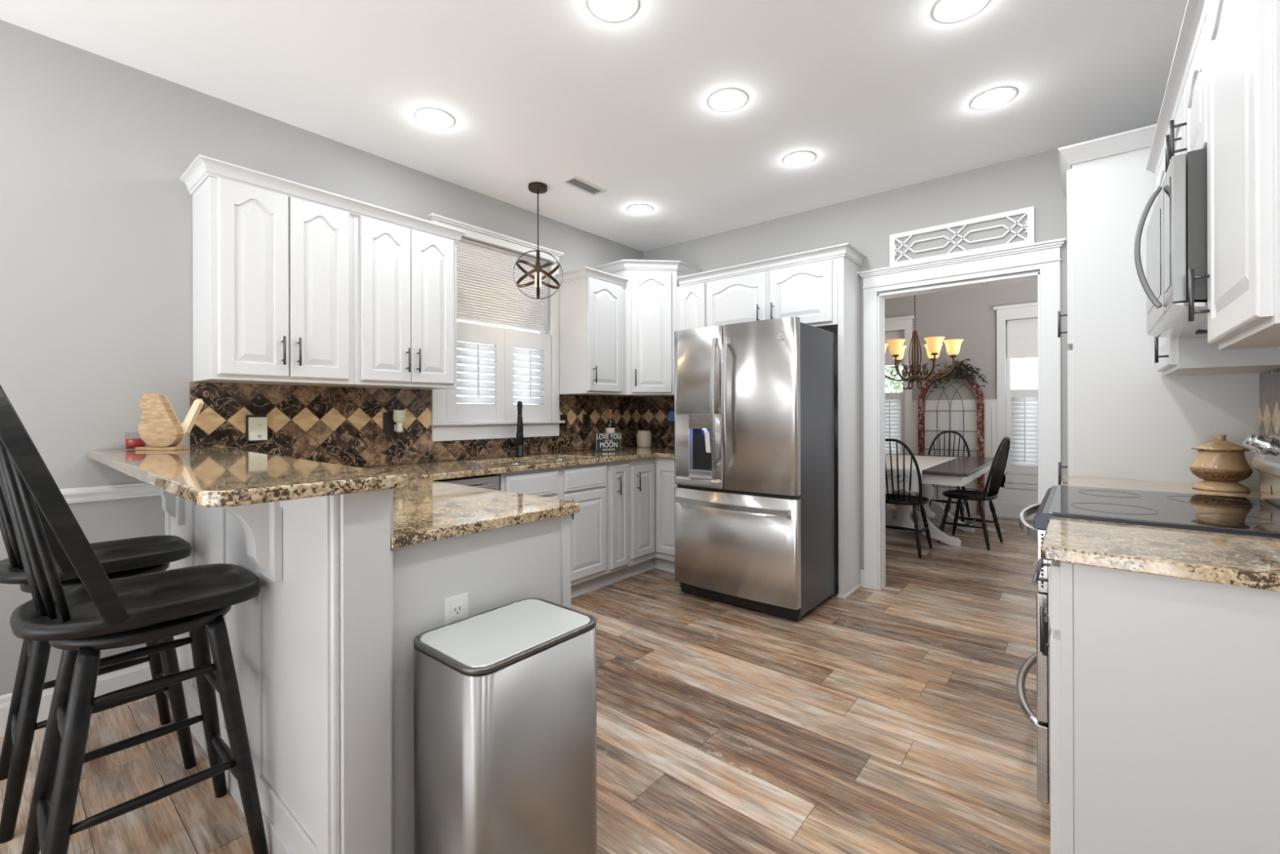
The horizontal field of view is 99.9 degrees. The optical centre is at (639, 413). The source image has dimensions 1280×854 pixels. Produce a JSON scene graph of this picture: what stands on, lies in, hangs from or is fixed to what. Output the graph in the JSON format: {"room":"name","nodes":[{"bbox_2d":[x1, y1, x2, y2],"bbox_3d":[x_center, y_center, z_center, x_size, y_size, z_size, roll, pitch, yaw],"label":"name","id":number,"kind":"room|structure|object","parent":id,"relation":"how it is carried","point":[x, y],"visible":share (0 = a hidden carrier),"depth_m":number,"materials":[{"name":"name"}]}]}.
{"room":"kitchen","nodes":[
{"label":"kitchen","id":0,"kind":"room"},
{"bbox_2d":[170,488,393,845],"bbox_3d":[-1.377,0.705,1.893,1.830,1.039,0.147,0,0,40],"label":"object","id":1,"kind":"structure","parent":0,"point":[288,604],"depth_m":1.46,"materials":[{"name":"white paint"}]},
{"bbox_2d":[158,488,184,525],"bbox_3d":[-1.984,0.322,2.166,0.150,0.269,0.204,0,0,40],"label":"corbel","id":2,"kind":"object","parent":1,"relation":"attached to","point":[173,505],"visible":0.36,"depth_m":2.19,"materials":[{"name":"white paint"}]},
{"bbox_2d":[88,445,406,506],"bbox_3d":[-1.427,0.168,1.775,1.904,0.032,0.400,0,0,40],"label":"bar","id":3,"kind":"object","parent":1,"relation":"on","point":[204,476],"visible":0.98,"depth_m":1.30,"materials":[{"name":"beige stone"}]},
{"bbox_2d":[125,438,145,448],"bbox_3d":[-2.155,0.117,2.297,0.073,0.074,0.073,0,0,40],"label":"candle","id":4,"kind":"object","parent":3,"relation":"on","point":[132,443],"visible":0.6,"depth_m":2.27,"materials":[{"name":"red wax"}]},
{"bbox_2d":[135,392,204,450],"bbox_3d":[-1.969,0.034,2.255,0.238,0.239,0.074,0,0,3],"label":"bird","id":5,"kind":"object","parent":3,"relation":"on","point":[159,427],"visible":1,"depth_m":2.23},
{"bbox_2d":[222,501,282,582],"bbox_3d":[-1.092,0.319,1.427,0.150,0.269,0.204,0,0,40],"label":"corbel","id":6,"kind":"object","parent":1,"relation":"attached to","point":[262,522],"visible":0.53,"depth_m":1.45,"materials":[{"name":"white paint"}]},
{"bbox_2d":[164,488,393,853],"bbox_3d":[-1.375,0.705,1.875,1.860,1.039,0.151,0,0,40],"label":"trim","id":7,"kind":"structure","parent":1,"relation":"attached to","point":[354,654],"depth_m":1.28,"materials":[{"name":"white paint"}]},
{"bbox_2d":[0,19,644,695],"bbox_3d":[-2.218,-0.137,2.419,0.148,2.729,6.898,0,0,40],"label":"wall","id":8,"kind":"structure","parent":0,"point":[96,210],"depth_m":2.34,"materials":[{"name":"grey paint"}]},
{"bbox_2d":[0,661,151,737],"bbox_3d":[-3.246,1.154,1.057,0.016,0.152,3.484,0,0,40],"label":"baseboard","id":9,"kind":"structure","parent":8,"relation":"attached to","point":[113,681],"depth_m":2.25,"materials":[{"name":"white paint"}]},
{"bbox_2d":[59,482,160,503],"bbox_3d":[-3.244,0.338,1.054,0.026,0.060,3.484,0,0,40],"label":"chair rail","id":10,"kind":"object","parent":8,"relation":"attached to","point":[77,495],"visible":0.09,"depth_m":2.26,"materials":[{"name":"white paint"}]},
{"bbox_2d":[245,414,267,441],"bbox_3d":[-1.898,0.073,2.664,0.030,0.130,0.086,0,0,40],"label":"wall outlet","id":11,"kind":"object","parent":8,"relation":"attached to","point":[256,425],"visible":1,"depth_m":2.65,"materials":[{"name":"grey plastic"}]},
{"bbox_2d":[192,176,353,386],"bbox_3d":[-1.744,-0.585,2.597,0.368,0.878,0.584,0,0,40],"label":"upper cabinet","id":12,"kind":"object","parent":8,"relation":"attached to","point":[273,273],"visible":1,"depth_m":2.46,"materials":[{"name":"white paint"}]},
{"bbox_2d":[179,154,467,243],"bbox_3d":[-1.565,-1.043,2.828,0.357,0.064,1.258,0,0,40],"label":"crown molding","id":13,"kind":"structure","parent":12,"relation":"attached to","point":[202,167],"depth_m":2.54,"materials":[{"name":"white paint"}]},
{"bbox_2d":[382,412,396,433],"bbox_3d":[-1.481,0.057,3.184,0.010,0.125,0.080,0,0,40],"label":"wall outlet","id":14,"kind":"object","parent":8,"relation":"attached to","point":[388,424],"visible":0.9,"depth_m":3.18,"materials":[{"name":"grey plastic"}]},
{"bbox_2d":[386,417,393,428],"bbox_3d":[-1.479,0.057,3.183,0.003,0.068,0.034,0,0,40],"label":"receptacle","id":15,"kind":"object","parent":14,"relation":"attached to","point":[389,420],"depth_m":3.18,"materials":[{"name":"grey plastic"}]},
{"bbox_2d":[333,214,457,389],"bbox_3d":[-1.371,-0.586,3.048,0.368,0.878,0.584,0,0,40],"label":"upper cabinet","id":16,"kind":"object","parent":8,"relation":"attached to","point":[405,279],"visible":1,"depth_m":2.92,"materials":[{"name":"white paint"}]},
{"bbox_2d":[392,409,406,432],"bbox_3d":[-1.424,0.048,3.186,0.074,0.134,0.074,0,0,40],"label":"wax warmer","id":17,"kind":"object","parent":8,"relation":"attached to","point":[399,416],"visible":1,"depth_m":3.17,"materials":[{"name":"beige ceramic"}]},
{"bbox_2d":[428,213,564,441],"bbox_3d":[-1.006,-0.538,3.840,0.165,1.431,1.114,0,0,40],"label":"window","id":18,"kind":"structure","parent":8,"relation":"in","point":[443,430],"depth_m":3.80,"materials":[{"name":"white paint"}]},
{"bbox_2d":[446,321,505,422],"bbox_3d":[-1.108,-0.273,3.644,0.052,0.662,0.454,0,0,40],"label":"plantation shutter","id":19,"kind":"object","parent":18,"relation":"attached to","point":[466,409],"visible":0.79,"depth_m":3.65,"materials":[{"name":"white paint"}]},
{"bbox_2d":[456,238,546,333],"bbox_3d":[-1.015,-0.899,3.844,0.032,0.550,0.882,0,0,40],"label":"pleated shade","id":20,"kind":"object","parent":18,"relation":"attached to","point":[488,293],"visible":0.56,"depth_m":3.83,"materials":[{"name":"white fabric"}]},
{"bbox_2d":[504,328,551,421],"bbox_3d":[-0.826,-0.274,3.985,0.052,0.662,0.428,0,0,40],"label":"plantation shutter","id":21,"kind":"object","parent":18,"relation":"attached to","point":[531,411],"visible":1,"depth_m":3.97,"materials":[{"name":"white paint"}]},
{"bbox_2d":[560,414,567,429],"bbox_3d":[-0.601,0.070,4.247,0.010,0.118,0.072,0,0,40],"label":"wall switch","id":22,"kind":"object","parent":8,"relation":"attached to","point":[562,417],"visible":0.96,"depth_m":4.24,"materials":[{"name":"grey plastic"}]},
{"bbox_2d":[582,413,590,429],"bbox_3d":[-0.441,0.070,4.440,0.010,0.122,0.078,0,0,40],"label":"wall outlet","id":23,"kind":"object","parent":8,"relation":"attached to","point":[586,417],"visible":1,"depth_m":4.43,"materials":[{"name":"grey plastic"}]},
{"bbox_2d":[585,417,588,426],"bbox_3d":[-0.440,0.070,4.438,0.003,0.068,0.034,0,0,40],"label":"receptacle","id":24,"kind":"object","parent":23,"relation":"attached to","point":[586,418],"depth_m":4.44,"materials":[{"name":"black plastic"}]},
{"bbox_2d":[559,277,625,395],"bbox_3d":[-0.358,-0.588,4.271,0.368,0.880,0.448,0,0,40],"label":"upper cabinet","id":25,"kind":"object","parent":8,"relation":"attached to","point":[592,312],"visible":0.98,"depth_m":4.13,"materials":[{"name":"white paint"}]},
{"bbox_2d":[555,266,628,288],"bbox_3d":[-0.382,-1.046,4.256,0.357,0.064,0.486,0,0,40],"label":"crown molding","id":26,"kind":"structure","parent":25,"relation":"attached to","point":[584,272],"depth_m":4.11,"materials":[{"name":"white paint"}]},
{"bbox_2d":[0,505,1050,853],"bbox_3d":[0.784,1.248,2.957,5.000,0.060,9.950,0,0,40],"label":"floor","id":27,"kind":"structure","parent":0,"point":[891,719],"depth_m":2.04,"materials":[{"name":"brown wood"}]},
{"bbox_2d":[0,475,196,843],"bbox_3d":[-1.873,0.569,1.813,0.446,1.321,0.532,0,0,40],"label":"counter stool","id":28,"kind":"object","parent":27,"relation":"on","point":[129,557],"visible":0.53,"depth_m":1.75,"materials":[{"name":"black paint"}]},
{"bbox_2d":[0,384,268,853],"bbox_3d":[-1.340,0.567,1.411,0.446,1.321,0.532,0,0,40],"label":"counter stool","id":29,"kind":"object","parent":27,"relation":"on","point":[102,613],"visible":1,"depth_m":1.30,"materials":[{"name":"black paint"}]},
{"bbox_2d":[433,474,499,490],"bbox_3d":[-1.197,0.789,3.018,0.632,0.870,0.596,0,0,40],"label":"dishwasher","id":30,"kind":"object","parent":27,"relation":"on","point":[490,481],"visible":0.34,"depth_m":2.96,"materials":[{"name":"grey metal"}]},
{"bbox_2d":[433,474,496,480],"bbox_3d":[-1.229,0.739,3.045,0.550,0.770,0.596,0,0,40],"label":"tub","id":31,"kind":"object","parent":30,"relation":"in","point":[488,474],"depth_m":2.95,"materials":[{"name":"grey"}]},
{"bbox_2d":[390,514,570,853],"bbox_3d":[-0.887,0.782,1.962,1.176,0.882,0.628,0,0,40],"label":"peninsula end panel","id":32,"kind":"object","parent":27,"relation":"on","point":[497,567],"visible":0.14,"depth_m":1.49,"materials":[{"name":"white paint"}]},
{"bbox_2d":[444,592,467,625],"bbox_3d":[-0.511,0.567,1.500,0.010,0.116,0.072,0,0,40],"label":"wall outlet","id":33,"kind":"object","parent":32,"relation":"attached to","point":[455,607],"visible":0.61,"depth_m":1.49,"materials":[{"name":"white plastic"}]},
{"bbox_2d":[451,603,462,622],"bbox_3d":[-0.510,0.567,1.498,0.003,0.068,0.034,0,0,40],"label":"receptacle","id":34,"kind":"object","parent":33,"relation":"attached to","point":[456,608],"depth_m":1.50,"materials":[{"name":"white plastic"}]},
{"bbox_2d":[364,446,674,549],"bbox_3d":[-0.290,0.322,3.177,1.852,0.032,3.255,0,0,40],"label":"countertop","id":35,"kind":"structure","parent":32,"relation":"on","point":[425,510],"depth_m":1.94,"materials":[{"name":"beige stone"}]},
{"bbox_2d":[507,400,524,457],"bbox_3d":[-0.862,0.112,3.727,0.110,0.392,0.202,0,0,-10],"label":"faucet","id":36,"kind":"object","parent":35,"relation":"on","point":[519,434],"visible":1,"depth_m":3.77,"materials":[{"name":"black metal"}]},
{"bbox_2d":[497,458,565,465],"bbox_3d":[-0.700,0.424,3.586,0.395,0.167,0.790,0,0,40],"label":"sink","id":37,"kind":"object","parent":35,"relation":"in","point":[508,464],"visible":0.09,"depth_m":3.68,"materials":[{"name":"silver metal"}]},
{"bbox_2d":[594,432,621,452],"bbox_3d":[-0.255,0.232,4.286,0.213,0.148,0.036,0,0,-24],"label":"wooden sign","id":38,"kind":"object","parent":35,"relation":"on","point":[603,442],"visible":1,"depth_m":4.27,"materials":[{"name":"grey paint"}]},
{"bbox_2d":[605,408,614,432],"bbox_3d":[-0.246,0.137,4.469,0.076,0.338,0.076,0,0,40],"label":"wine bottle","id":39,"kind":"object","parent":35,"relation":"on","point":[610,427],"visible":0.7,"depth_m":4.45,"materials":[{"name":"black glass"}]},
{"bbox_2d":[635,426,652,448],"bbox_3d":[0.036,0.213,4.794,0.140,0.185,0.140,0,0,40],"label":"crock","id":40,"kind":"object","parent":35,"relation":"on","point":[643,436],"visible":1,"depth_m":4.74,"materials":[{"name":"beige ceramic"}]},
{"bbox_2d":[665,408,674,450],"bbox_3d":[0.375,0.135,4.501,0.195,0.340,0.288,0,0,40],"label":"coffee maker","id":41,"kind":"object","parent":35,"relation":"on","point":[670,419],"visible":0.15,"depth_m":4.44,"materials":[{"name":"black plastic"}]},
{"bbox_2d":[413,597,596,853],"bbox_3d":[-0.334,0.896,1.417,0.340,0.652,0.410,0,0,40],"label":"trash can","id":42,"kind":"object","parent":27,"relation":"on","point":[505,695],"visible":1,"depth_m":1.30,"materials":[{"name":"silver metal"}]},
{"bbox_2d":[495,458,608,598],"bbox_3d":[-0.722,0.781,3.595,0.667,0.883,0.893,0,0,40],"label":"base cabinet","id":43,"kind":"object","parent":27,"relation":"on","point":[586,485],"visible":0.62,"depth_m":3.55,"materials":[{"name":"white paint"}]},
{"bbox_2d":[601,459,629,586],"bbox_3d":[-0.366,0.780,4.024,0.665,0.883,0.220,0,0,40],"label":"base cabinet","id":44,"kind":"object","parent":27,"relation":"on","point":[618,481],"visible":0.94,"depth_m":3.83,"materials":[{"name":"white paint"}]},
{"bbox_2d":[622,457,677,578],"bbox_3d":[0.127,0.779,4.359,0.998,0.883,0.922,0,0,40],"label":"base cabinet","id":45,"kind":"object","parent":27,"relation":"on","point":[651,480],"visible":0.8,"depth_m":4.07,"materials":[{"name":"white paint"}]},
{"bbox_2d":[674,316,835,621],"bbox_3d":[0.732,0.328,3.549,0.866,1.758,0.710,0,0,40],"label":"refrigerator","id":46,"kind":"object","parent":27,"relation":"on","point":[754,428],"visible":1,"depth_m":3.28,"materials":[{"name":"grey metal"}]},
{"bbox_2d":[836,256,861,599],"bbox_3d":[1.425,0.092,3.662,0.054,2.250,0.335,0,0,40],"label":"panel","id":47,"kind":"object","parent":27,"relation":"on","point":[848,277],"visible":1,"depth_m":3.60,"materials":[{"name":"white paint"}]},
{"bbox_2d":[884,438,932,557],"bbox_3d":[2.291,0.716,4.779,0.470,1.002,0.521,0,0,40],"label":"chair","id":48,"kind":"object","parent":27,"relation":"on","point":[895,499],"visible":0.62,"depth_m":4.61,"materials":[{"name":"black paint"}]},
{"bbox_2d":[884,453,997,546],"bbox_3d":[2.786,0.849,5.485,1.260,0.728,1.960,0,0,40],"label":"dining table","id":49,"kind":"object","parent":27,"relation":"on","point":[960,471],"visible":0.37,"depth_m":5.10,"materials":[{"name":"grey wood"}]},
{"bbox_2d":[884,454,957,493],"bbox_3d":[2.644,0.576,5.382,0.676,0.191,1.698,0,0,40],"label":"table runner","id":50,"kind":"object","parent":49,"relation":"on","point":[924,462],"visible":0.48,"depth_m":4.76,"materials":[{"name":"fabric"}]},
{"bbox_2d":[928,431,970,522],"bbox_3d":[3.567,0.712,6.272,0.470,1.002,0.521,0,0,40],"label":"chair","id":51,"kind":"object","parent":27,"relation":"on","point":[966,503],"visible":0.34,"depth_m":6.36,"materials":[{"name":"black paint"}]},
{"bbox_2d":[918,371,984,515],"bbox_3d":[3.804,0.346,6.592,0.711,1.727,0.030,0,0,40],"label":"arched frame","id":52,"kind":"object","parent":27,"relation":"on","point":[980,396],"visible":0.74,"depth_m":6.50,"materials":[{"name":"paint"}]},
{"bbox_2d":[929,356,987,391],"bbox_3d":[3.801,-0.475,6.448,0.622,0.435,0.151,0,0,40],"label":"swag","id":53,"kind":"object","parent":52,"relation":"hanging from","point":[957,371],"visible":0.93,"depth_m":6.42,"materials":[{"name":"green plant"}]},
{"bbox_2d":[937,436,1009,550],"bbox_3d":[3.127,0.713,5.014,0.470,1.002,0.521,0,0,-43],"label":"chair","id":54,"kind":"object","parent":27,"relation":"on","point":[997,468],"visible":0.98,"depth_m":4.93,"materials":[{"name":"black paint"}]},
{"bbox_2d":[1015,432,1279,816],"bbox_3d":[1.647,0.626,1.715,0.730,1.120,0.764,0,0,40],"label":"range","id":55,"kind":"object","parent":27,"relation":"on","point":[1248,516],"visible":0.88,"depth_m":1.60,"materials":[{"name":"silver metal"}]},
{"bbox_2d":[1033,484,1279,537],"bbox_3d":[1.644,0.317,1.717,0.579,0.054,0.764,0,0,40],"label":"cooktop","id":56,"kind":"object","parent":55,"relation":"in","point":[1248,516],"depth_m":1.61,"materials":[{"name":"black glass"}]},
{"bbox_2d":[1031,558,1279,853],"bbox_3d":[1.303,0.775,1.220,0.652,0.883,0.427,0,0,40],"label":"base cabinet","id":57,"kind":"object","parent":27,"relation":"on","point":[1165,691],"visible":0.76,"depth_m":1.13,"materials":[{"name":"white paint"}]},
{"bbox_2d":[1040,516,1279,591],"bbox_3d":[1.299,0.318,1.206,0.621,0.032,0.453,0,0,40],"label":"countertop","id":58,"kind":"structure","parent":57,"relation":"on","point":[1253,562],"depth_m":1.19,"materials":[{"name":"beige stone"}]},
{"bbox_2d":[1057,146,1260,488],"bbox_3d":[2.458,0.018,2.618,0.651,2.392,0.625,0,0,40],"label":"pantry cabinet","id":59,"kind":"object","parent":27,"relation":"on","point":[1126,420],"visible":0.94,"depth_m":2.44,"materials":[{"name":"white paint"}]},
{"bbox_2d":[1057,124,1156,198],"bbox_3d":[2.442,-1.216,2.596,0.645,0.075,0.675,0,0,40],"label":"crown molding","id":60,"kind":"structure","parent":59,"relation":"attached to","point":[1143,137],"depth_m":2.46,"materials":[{"name":"white paint"}]},
{"bbox_3d":[2.096,0.773,2.178,0.652,0.883,0.511,0,0,40],"label":"base cabinet","id":61,"kind":"object","parent":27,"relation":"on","visible":0},
{"bbox_2d":[1061,475,1260,499],"bbox_3d":[2.100,0.315,2.174,0.621,0.032,0.513,0,0,40],"label":"countertop","id":62,"kind":"structure","parent":61,"relation":"on","point":[1153,486],"depth_m":2.21,"materials":[{"name":"beige stone"}]},
{"bbox_2d":[1189,434,1253,492],"bbox_3d":[2.272,0.191,2.105,0.169,0.215,0.169,0,0,40],"label":"jar","id":63,"kind":"object","parent":62,"relation":"on","point":[1220,463],"visible":1,"depth_m":2.06,"materials":[{"name":"beige ceramic"}]},
{"bbox_2d":[0,0,1187,252],"bbox_3d":[-0.733,-1.536,1.186,4.035,0.060,6.898,0,0,40],"label":"ceiling","id":64,"kind":"structure","parent":0,"point":[548,92],"depth_m":2.44,"materials":[{"name":"white paint"}]},
{"bbox_2d":[414,107,455,128],"bbox_3d":[-1.046,-1.502,2.745,0.196,0.006,0.196,0,0,40],"label":"recessed light","id":65,"kind":"object","parent":64,"relation":"in","point":[433,117],"visible":1,"depth_m":2.73,"materials":[{"name":"white paint"}]},
{"bbox_2d":[513,182,562,299],"bbox_3d":[-0.676,-1.131,3.562,0.304,0.749,0.298,0,0,40],"label":"pendant light","id":66,"kind":"object","parent":64,"relation":"hanging from","point":[538,188],"visible":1,"depth_m":3.54,"materials":[{"name":"brown metal"}]},
{"bbox_2d":[560,175,606,195],"bbox_3d":[-0.368,-1.504,3.563,0.124,0.007,0.302,0,0,40],"label":"ceiling vent","id":67,"kind":"object","parent":64,"relation":"in","point":[574,181],"visible":1,"depth_m":3.55,"materials":[{"name":"white metal"}]},
{"bbox_2d":[586,0,639,22],"bbox_3d":[-0.099,-1.505,1.976,0.196,0.006,0.196,0,0,40],"label":"recessed light","id":68,"kind":"object","parent":64,"relation":"in","point":[607,11],"visible":1,"depth_m":2.00,"materials":[{"name":"white paint"}]},
{"bbox_2d":[626,204,653,214],"bbox_3d":[0.001,-1.505,3.973,0.196,0.006,0.196,0,0,40],"label":"recessed light","id":69,"kind":"object","parent":64,"relation":"in","point":[639,209],"visible":1,"depth_m":3.96,"materials":[{"name":"white paint"}]},
{"bbox_2d":[706,88,748,111],"bbox_3d":[0.423,-1.506,2.593,0.196,0.006,0.196,0,0,40],"label":"recessed light","id":70,"kind":"object","parent":64,"relation":"in","point":[727,100],"visible":1,"depth_m":2.58,"materials":[{"name":"white paint"}]},
{"bbox_2d":[782,151,816,166],"bbox_3d":[0.946,-1.508,3.194,0.196,0.006,0.196,0,0,40],"label":"recessed light","id":71,"kind":"object","parent":64,"relation":"in","point":[799,158],"visible":1,"depth_m":3.18,"materials":[{"name":"white paint"}]},
{"bbox_2d":[931,0,990,23],"bbox_3d":[1.188,-1.508,1.986,0.196,0.006,0.196,0,0,40],"label":"recessed light","id":72,"kind":"object","parent":64,"relation":"in","point":[944,11],"visible":1,"depth_m":2.01,"materials":[{"name":"white paint"}]},
{"bbox_2d":[969,86,1017,110],"bbox_3d":[1.699,-1.510,2.586,0.196,0.006,0.196,0,0,40],"label":"recessed light","id":73,"kind":"object","parent":64,"relation":"in","point":[993,98],"visible":1,"depth_m":2.58,"materials":[{"name":"white paint"}]},
{"bbox_2d":[643,124,1154,582],"bbox_3d":[1.532,-0.259,3.865,5.000,2.950,0.128,0,0,40],"label":"wall","id":74,"kind":"structure","parent":0,"point":[867,223],"depth_m":3.61,"materials":[{"name":"grey paint"}]},
{"bbox_2d":[602,269,688,397],"bbox_3d":[0.072,-0.658,4.603,0.608,1.018,0.608,0,0,40],"label":"upper cabinet","id":75,"kind":"object","parent":74,"relation":"attached to","point":[650,295],"visible":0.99,"depth_m":4.37,"materials":[{"name":"white paint"}]},
{"bbox_2d":[593,259,702,275],"bbox_3d":[0.082,-1.201,4.470,0.926,0.067,0.267,0,0,-5],"label":"crown molding","id":76,"kind":"structure","parent":75,"relation":"attached to","point":[622,264],"depth_m":4.38,"materials":[{"name":"white paint"}]},
{"bbox_2d":[675,281,706,330],"bbox_3d":[0.506,-0.592,4.415,0.297,0.878,0.344,0,0,40],"label":"upper cabinet","id":77,"kind":"object","parent":74,"relation":"attached to","point":[691,300],"visible":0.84,"depth_m":4.27,"materials":[{"name":"white paint"}]},
{"bbox_2d":[676,243,866,286],"bbox_3d":[0.939,-1.063,4.038,1.355,0.066,0.370,0,0,40],"label":"crown molding","id":78,"kind":"structure","parent":74,"relation":"attached to","point":[849,251],"depth_m":3.79,"materials":[{"name":"white paint"}]},
{"bbox_2d":[706,257,837,332],"bbox_3d":[1.000,-0.810,3.981,1.014,0.445,0.382,0,0,40],"label":"upper cabinet","id":79,"kind":"object","parent":74,"relation":"attached to","point":[807,291],"visible":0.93,"depth_m":3.79,"materials":[{"name":"white paint"}]},
{"bbox_2d":[860,568,863,586],"bbox_3d":[1.991,1.155,3.406,1.150,0.120,0.014,0,0,40],"label":"baseboard","id":80,"kind":"structure","parent":74,"relation":"attached to","point":[861,570],"depth_m":3.76,"materials":[{"name":"white paint"}]},
{"bbox_2d":[857,237,1066,590],"bbox_3d":[2.012,0.115,3.448,1.138,2.200,0.170,0,0,40],"label":"doorway","id":81,"kind":"structure","parent":74,"relation":"in","point":[1043,256],"depth_m":3.43,"materials":[{"name":"white paint"}]},
{"bbox_2d":[889,206,1035,266],"bbox_3d":[1.998,-1.095,3.390,0.792,0.221,0.017,0,0,40],"label":"lattice panel","id":82,"kind":"object","parent":81,"relation":"on","point":[1028,211],"visible":0.93,"depth_m":3.36,"materials":[{"name":"white paint"}]},
{"bbox_2d":[884,279,1038,475],"bbox_3d":[3.869,-0.266,6.689,5.000,2.950,0.140,0,0,40],"label":"wall","id":83,"kind":"structure","parent":0,"point":[969,315],"depth_m":6.53,"materials":[{"name":"grey paint"}]},
{"bbox_2d":[884,315,914,453],"bbox_3d":[3.173,-0.217,7.220,0.960,2.058,0.150,0,0,40],"label":"window","id":84,"kind":"structure","parent":83,"relation":"in","point":[904,323],"depth_m":6.93,"materials":[{"name":"white paint"}]},
{"bbox_2d":[884,392,904,453],"bbox_3d":[3.297,0.215,7.085,0.358,0.973,0.050,0,0,40],"label":"plantation shutter","id":85,"kind":"object","parent":84,"relation":"attached to","point":[894,416],"visible":0.47,"depth_m":7.05,"materials":[{"name":"white paint"}]},
{"bbox_2d":[884,330,904,365],"bbox_3d":[3.182,-0.856,7.233,0.704,0.444,0.016,0,0,40],"label":"roman shade","id":86,"kind":"object","parent":84,"relation":"attached to","point":[889,360],"visible":0.23,"depth_m":7.11,"materials":[{"name":"white fabric"}]},
{"bbox_2d":[884,399,1038,519],"bbox_3d":[3.817,0.524,6.623,4.801,1.373,0.033,0,0,40],"label":"wainscoting","id":87,"kind":"structure","parent":83,"relation":"attached to","point":[1012,499],"depth_m":6.48,"materials":[{"name":"white paint"}]},
{"bbox_2d":[993,302,1038,484],"bbox_3d":[4.568,-0.221,6.064,0.957,2.058,0.150,0,0,40],"label":"window","id":88,"kind":"structure","parent":83,"relation":"in","point":[1027,310],"depth_m":6.27,"materials":[{"name":"white paint"}]},
{"bbox_2d":[1005,389,1038,475],"bbox_3d":[4.413,0.212,6.160,0.358,0.973,0.050,0,0,40],"label":"plantation shutter","id":89,"kind":"object","parent":88,"relation":"attached to","point":[1022,422],"visible":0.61,"depth_m":6.18,"materials":[{"name":"white paint"}]},
{"bbox_2d":[1007,318,1037,359],"bbox_3d":[4.577,-0.860,6.078,0.704,0.444,0.016,0,0,40],"label":"roman shade","id":90,"kind":"object","parent":88,"relation":"attached to","point":[1022,335],"visible":0.44,"depth_m":6.20,"materials":[{"name":"white fabric"}]},
{"bbox_3d":[2.759,-1.767,5.352,5.000,0.060,3.730,0,0,40],"label":"ceiling","id":91,"kind":"structure","parent":0,"visible":0},
{"bbox_2d":[884,295,963,390],"bbox_3d":[2.799,-0.990,5.470,0.830,1.495,0.816,0,0,40],"label":"chandelier","id":92,"kind":"object","parent":91,"relation":"hanging from","point":[896,348],"visible":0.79,"depth_m":5.37,"materials":[{"name":"brown metal"}]},
{"bbox_3d":[0.764,-0.146,-0.050,0.140,2.729,6.898,0,0,40],"label":"wall","id":93,"kind":"structure","parent":0,"visible":0},
{"bbox_2d":[1164,18,1207,172],"bbox_3d":[1.795,-0.860,1.582,0.345,0.350,0.757,0,0,40],"label":"upper cabinet","id":94,"kind":"object","parent":93,"relation":"attached to","point":[1188,129],"visible":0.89,"depth_m":1.55,"materials":[{"name":"white paint"}]},
{"bbox_2d":[1133,147,1207,337],"bbox_3d":[1.763,-0.468,1.610,0.434,0.427,0.751,0,0,40],"label":"microwave","id":95,"kind":"object","parent":94,"relation":"attached to","point":[1177,228],"visible":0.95,"depth_m":1.42,"materials":[{"name":"grey metal"}]},
{"bbox_2d":[1146,0,1210,177],"bbox_3d":[1.778,-1.052,1.555,0.340,0.064,1.868,0,0,40],"label":"crown molding","id":96,"kind":"structure","parent":94,"relation":"attached to","point":[1196,11],"depth_m":1.68,"materials":[{"name":"white paint"}]},
{"bbox_2d":[1259,368,1279,486],"bbox_3d":[1.878,0.069,1.411,0.008,0.458,1.968,0,0,40],"label":"backsplash","id":97,"kind":"structure","parent":93,"relation":"attached to","point":[1269,381],"depth_m":2.05,"materials":[{"name":"tile"}]},
{"bbox_2d":[1154,151,1279,376],"bbox_3d":[2.205,-0.599,2.076,0.345,0.874,0.518,0,0,40],"label":"upper cabinet","id":98,"kind":"object","parent":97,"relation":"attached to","point":[1173,356],"visible":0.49,"depth_m":1.93,"materials":[{"name":"white paint"}]},
{"bbox_2d":[1187,0,1279,350],"bbox_3d":[1.382,-0.596,1.083,0.345,0.874,0.533,0,0,40],"label":"upper cabinet","id":99,"kind":"object","parent":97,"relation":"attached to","point":[1242,276],"visible":1,"depth_m":1.08,"materials":[{"name":"white paint"}]},
{"label":"outside","id":100,"kind":"structure","parent":0,"visible":0},
{"bbox_2d":[884,364,902,407],"bbox_3d":[4.054,0.196,9.382,1.932,2.627,1.264,0,0,40],"label":"shrub","id":101,"kind":"object","parent":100,"point":[891,369],"visible":0.06,"depth_m":9.04,"materials":[{"name":"green plant"}]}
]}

